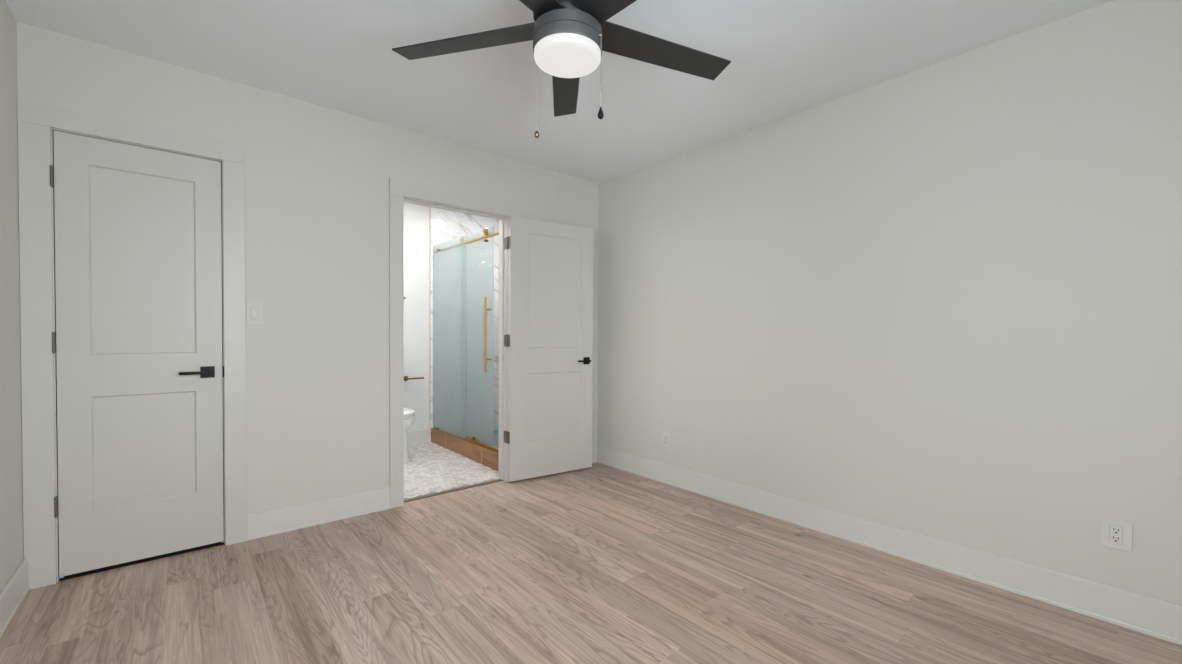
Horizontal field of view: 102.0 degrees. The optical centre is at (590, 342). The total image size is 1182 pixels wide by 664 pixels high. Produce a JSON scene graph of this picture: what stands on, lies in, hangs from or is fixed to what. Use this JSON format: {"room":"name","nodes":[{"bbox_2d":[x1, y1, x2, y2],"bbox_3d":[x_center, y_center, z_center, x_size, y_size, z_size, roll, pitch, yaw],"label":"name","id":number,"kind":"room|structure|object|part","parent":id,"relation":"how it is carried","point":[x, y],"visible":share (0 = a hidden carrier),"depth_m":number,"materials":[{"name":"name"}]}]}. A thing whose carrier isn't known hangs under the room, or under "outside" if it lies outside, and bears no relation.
{"room":"empty bedroom","nodes":[
{"label":"empty bedroom","id":0,"kind":"room"},
{"bbox_2d":[0,0,23,591],"bbox_3d":[-1.271,-0.115,0.583,0.120,2.440,3.770,0,1,-41],"label":"wall","id":1,"kind":"structure","parent":0,"point":[11,472],"depth_m":1.92,"materials":[{"name":"paint"}]},
{"bbox_2d":[0,558,29,638],"bbox_3d":[-1.259,1.033,0.686,0.017,0.142,3.633,0,1,-41],"label":"baseboard","id":2,"kind":"structure","parent":1,"relation":"attached to","point":[16,589],"depth_m":1.89,"materials":[{"name":"paint"}]},
{"bbox_3d":[-1.260,1.095,0.687,0.017,0.018,3.633,0,1,-41],"label":"shoe molding","id":3,"kind":"part","parent":2,"relation":"part of","materials":[{"name":"paint"}]},
{"bbox_2d":[59,542,223,580],"bbox_3d":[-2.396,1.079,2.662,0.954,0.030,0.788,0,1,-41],"label":"door gap","id":4,"kind":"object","parent":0,"point":[217,543],"depth_m":2.34,"materials":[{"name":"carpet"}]},
{"bbox_2d":[17,21,598,513],"bbox_3d":[-1.231,-0.158,3.172,3.544,2.440,0.115,0,1,-41],"label":"wall","id":5,"kind":"structure","parent":0,"point":[317,177],"depth_m":2.76,"materials":[{"name":"paint"}]},
{"bbox_2d":[17,99,246,589],"bbox_3d":[-2.184,0.017,2.350,0.783,2.107,0.132,0,1,-41],"label":"door frame","id":6,"kind":"structure","parent":5,"relation":"attached to","point":[37,122],"depth_m":2.11,"materials":[{"name":"paint"}]},
{"bbox_3d":[-2.410,0.066,2.083,0.093,2.016,0.016,0,1,-41],"label":"casing leg","id":7,"kind":"part","parent":6,"relation":"part of","materials":[{"name":"paint"}]},
{"bbox_3d":[-1.885,0.061,2.532,0.091,2.016,0.016,0,1,-41],"label":"casing leg","id":8,"kind":"part","parent":6,"relation":"part of","materials":[{"name":"paint"}]},
{"bbox_2d":[49,130,223,576],"bbox_3d":[-2.147,0.056,2.303,0.604,1.986,0.093,0,1,-41],"label":"door","id":9,"kind":"structure","parent":5,"relation":"in","point":[137,339],"depth_m":2.29,"materials":[{"name":"paint"}]},
{"bbox_3d":[-1.994,0.153,2.408,0.123,0.020,0.050,0,1,-41],"label":"lever","id":10,"kind":"part","parent":9,"relation":"part of","materials":[{"name":"black metal"}]},
{"bbox_3d":[-1.974,0.153,2.463,0.058,0.058,0.009,0,1,-41],"label":"handle","id":11,"kind":"part","parent":9,"relation":"part of","materials":[{"name":"black metal"}]},
{"bbox_2d":[246,303,262,323],"bbox_3d":[-1.820,-0.156,2.587,0.073,0.115,0.010,0,1,-41],"label":"light switch","id":12,"kind":"object","parent":5,"relation":"attached to","point":[254,311],"visible":1,"depth_m":2.58,"materials":[{"name":"white plastic"}]},
{"bbox_2d":[247,446,596,540],"bbox_3d":[-0.897,0.989,3.396,2.520,0.142,0.017,0,1,-41],"label":"baseboard","id":13,"kind":"structure","parent":5,"relation":"attached to","point":[270,522],"depth_m":2.79,"materials":[{"name":"paint"}]},
{"bbox_2d":[389,177,517,508],"bbox_3d":[-0.962,0.006,3.395,0.942,2.107,0.132,0,1,-41],"label":"door frame","id":14,"kind":"structure","parent":5,"relation":"attached to","point":[400,191],"depth_m":3.10,"materials":[{"name":"paint"}]},
{"bbox_3d":[-1.250,0.060,3.074,0.086,2.007,0.016,0,1,-41],"label":"casing leg","id":15,"kind":"part","parent":14,"relation":"part of","materials":[{"name":"paint"}]},
{"bbox_3d":[-0.599,0.054,3.631,0.084,2.007,0.016,0,1,-41],"label":"casing leg","id":16,"kind":"part","parent":14,"relation":"part of","materials":[{"name":"paint"}]},
{"bbox_2d":[504,216,592,481],"bbox_3d":[-0.305,0.051,3.777,0.761,1.984,0.103,0,1,-30],"label":"door","id":17,"kind":"structure","parent":5,"relation":"in","point":[548,340],"depth_m":3.76,"materials":[{"name":"paint"}]},
{"bbox_3d":[-0.036,0.151,3.947,0.058,0.058,0.009,0,1,-34],"label":"handle","id":18,"kind":"part","parent":17,"relation":"part of","materials":[{"name":"black metal"}]},
{"bbox_2d":[404,202,498,441],"bbox_3d":[-1.888,-0.189,4.782,2.510,2.440,0.110,0,1,-41],"label":"wall","id":19,"kind":"structure","parent":0,"point":[416,217],"depth_m":4.88,"materials":[{"name":"paint"}]},
{"bbox_2d":[404,376,423,380],"bbox_3d":[-1.777,0.361,4.791,0.189,0.054,0.060,0,1,-41],"label":"toilet paper holder","id":20,"kind":"object","parent":19,"relation":"attached to","point":[406,378],"visible":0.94,"depth_m":4.76,"materials":[{"name":"brown metal"}]},
{"bbox_2d":[407,428,429,444],"bbox_3d":[-2.213,0.964,4.459,1.461,0.142,0.017,0,1,-41],"label":"baseboard","id":21,"kind":"structure","parent":19,"relation":"attached to","point":[416,436],"depth_m":4.85,"materials":[{"name":"paint"}]},
{"bbox_3d":[-2.213,1.026,4.460,1.461,0.018,0.017,0,1,-41],"label":"shoe molding","id":22,"kind":"part","parent":21,"relation":"part of","materials":[{"name":"paint"}]},
{"bbox_2d":[404,430,499,499],"bbox_3d":[-1.367,1.030,4.153,2.350,0.030,1.599,0,1,-41],"label":"floor","id":23,"kind":"structure","parent":0,"point":[431,468],"depth_m":3.88,"materials":[{"name":"tile"}]},
{"bbox_2d":[404,407,414,462],"bbox_3d":[-1.838,0.606,4.285,0.448,0.855,0.741,0,1,-41],"label":"toilet","id":24,"kind":"object","parent":23,"relation":"on","point":[409,414],"visible":0.13,"depth_m":4.11,"materials":[{"name":"ceramic"}]},
{"bbox_3d":[-1.770,0.602,4.205,0.378,0.030,0.530,0,1,-41],"label":"lid","id":25,"kind":"part","parent":24,"relation":"part of","materials":[{"name":"ceramic"}]},
{"bbox_2d":[431,428,497,470],"bbox_3d":[-1.109,0.962,4.389,0.120,0.160,1.538,0,1,-41],"label":"shower curb","id":26,"kind":"object","parent":23,"relation":"on","point":[480,452],"visible":0.69,"depth_m":4.29,"materials":[{"name":"brown tile"}]},
{"bbox_3d":[-1.149,0.900,4.353,0.014,0.008,1.538,0,1,-41],"label":"curb edge trim","id":27,"kind":"part","parent":26,"relation":"part of","materials":[{"name":"gold metal"}]},
{"bbox_2d":[433,231,498,439],"bbox_3d":[-1.125,-0.041,4.360,0.059,1.873,1.528,0,1,-41],"label":"glass panel","id":28,"kind":"object","parent":26,"relation":"on","point":[449,257],"visible":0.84,"depth_m":4.61,"materials":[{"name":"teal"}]},
{"bbox_3d":[-1.384,-0.047,4.648,0.008,1.873,0.754,0,1,-41],"label":"fixed glass","id":29,"kind":"part","parent":28,"relation":"part of","materials":[{"name":"white"}]},
{"bbox_3d":[-1.107,-0.912,4.356,0.025,0.025,1.527,0,1,-41],"label":"sliding rail","id":30,"kind":"part","parent":28,"relation":"part of","materials":[{"name":"gold metal"}]},
{"bbox_2d":[466,227,493,445],"bbox_3d":[-1.025,-0.050,4.271,0.074,1.870,0.556,0,1,-37],"label":"shower door","id":31,"kind":"structure","parent":26,"relation":"on","point":[480,254],"depth_m":4.24,"materials":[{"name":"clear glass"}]},
{"bbox_3d":[-0.897,-0.067,4.059,0.022,0.637,0.022,0,1,-41],"label":"shower handle","id":32,"kind":"part","parent":31,"relation":"part of","materials":[{"name":"gold metal"}]},
{"bbox_2d":[6,0,1112,182],"bbox_3d":[0.018,-1.376,1.697,3.544,0.060,3.830,0,1,-41],"label":"ceiling","id":33,"kind":"structure","parent":0,"point":[787,57],"depth_m":2.27,"materials":[{"name":"paint"}]},
{"bbox_2d":[392,0,730,137],"bbox_3d":[-0.055,-1.049,1.661,1.355,0.594,1.288,0,1,-41],"label":"ceiling fan","id":34,"kind":"object","parent":33,"relation":"hanging from","point":[569,37],"visible":1,"depth_m":1.74,"materials":[{"name":"grey metal"}]},
{"bbox_3d":[-0.455,-1.127,1.797,0.602,0.006,0.124,1,12,15],"label":"fan blade","id":35,"kind":"part","parent":34,"relation":"part of","materials":[{"name":"black wood"}]},
{"bbox_3d":[-0.307,-1.119,1.381,0.124,0.006,0.602,15,9,34],"label":"fan blade","id":36,"kind":"part","parent":34,"relation":"part of","materials":[{"name":"black wood"}]},
{"bbox_3d":[-0.109,-1.129,2.080,0.124,0.006,0.602,-11,2,-4],"label":"fan blade","id":37,"kind":"part","parent":34,"relation":"part of","materials":[{"name":"black wood"}]},
{"bbox_3d":[-0.083,-1.008,1.697,0.237,0.032,0.237,0,1,-41],"label":"lamp shade","id":38,"kind":"part","parent":34,"relation":"part of","materials":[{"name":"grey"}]},
{"bbox_3d":[0.029,-0.924,1.645,0.016,0.269,0.006,1,1,25],"label":"pull chain","id":39,"kind":"part","parent":34,"relation":"part of","materials":[{"name":"silver metal"}]},
{"bbox_3d":[0.033,-0.789,1.645,0.022,0.044,0.022,0,1,-41],"label":"pull knob","id":40,"kind":"part","parent":34,"relation":"part of","materials":[{"name":"black metal"}]},
{"bbox_3d":[0.188,-1.116,1.420,0.602,0.006,0.124,1,-10,45],"label":"fan blade","id":41,"kind":"part","parent":34,"relation":"part of","materials":[{"name":"black wood"}]},
{"bbox_3d":[0.269,-1.123,1.855,0.602,0.006,0.124,0,-10,-25],"label":"fan blade","id":42,"kind":"part","parent":34,"relation":"part of","materials":[{"name":"black wood"}]},
{"bbox_2d":[0,462,1181,663],"bbox_3d":[-0.022,1.093,1.753,3.384,0.001,3.745,0,1,-41],"label":"floor","id":43,"kind":"structure","parent":0,"point":[599,563],"depth_m":2.03,"materials":[{"name":"brown wood"}]},
{"bbox_2d":[404,479,502,502],"bbox_3d":[-0.973,1.056,3.420,0.764,0.011,0.036,0,1,-41],"label":"threshold","id":44,"kind":"object","parent":43,"relation":"on","point":[497,480],"visible":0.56,"depth_m":3.39,"materials":[{"name":"white stone"}]},
{"bbox_2d":[597,0,1181,605],"bbox_3d":[1.332,-0.137,2.807,0.120,2.440,3.770,0,1,-41],"label":"wall","id":45,"kind":"structure","parent":0,"point":[942,300],"depth_m":2.29,"materials":[{"name":"paint"}]},
{"bbox_2d":[662,432,669,447],"bbox_3d":[0.567,0.735,3.613,0.009,0.115,0.072,0,1,-41],"label":"power outlet","id":46,"kind":"object","parent":45,"relation":"attached to","point":[665,435],"visible":1,"depth_m":3.61,"materials":[{"name":"white plastic"}]},
{"bbox_2d":[664,435,667,444],"bbox_3d":[0.565,0.735,3.611,0.003,0.067,0.033,0,1,-41],"label":"receptacle","id":47,"kind":"object","parent":46,"relation":"attached to","point":[665,436],"depth_m":3.61,"materials":[{"name":"white plastic"}]},
{"bbox_2d":[597,446,1181,645],"bbox_3d":[1.239,1.011,2.822,0.017,0.142,3.636,0,1,-41],"label":"baseboard","id":48,"kind":"structure","parent":45,"relation":"attached to","point":[1150,616],"depth_m":2.28,"materials":[{"name":"paint"}]},
{"bbox_2d":[1100,517,1132,551],"bbox_3d":[2.054,0.751,1.871,0.009,0.115,0.086,0,1,-41],"label":"power outlet","id":49,"kind":"object","parent":45,"relation":"attached to","point":[1116,534],"visible":1,"depth_m":1.87,"materials":[{"name":"white plastic"}]},
{"bbox_2d":[1110,525,1122,543],"bbox_3d":[2.052,0.751,1.870,0.003,0.067,0.033,0,1,-41],"label":"receptacle","id":50,"kind":"object","parent":49,"relation":"attached to","point":[1116,531],"depth_m":1.87,"materials":[{"name":"white plastic"}]}
]}

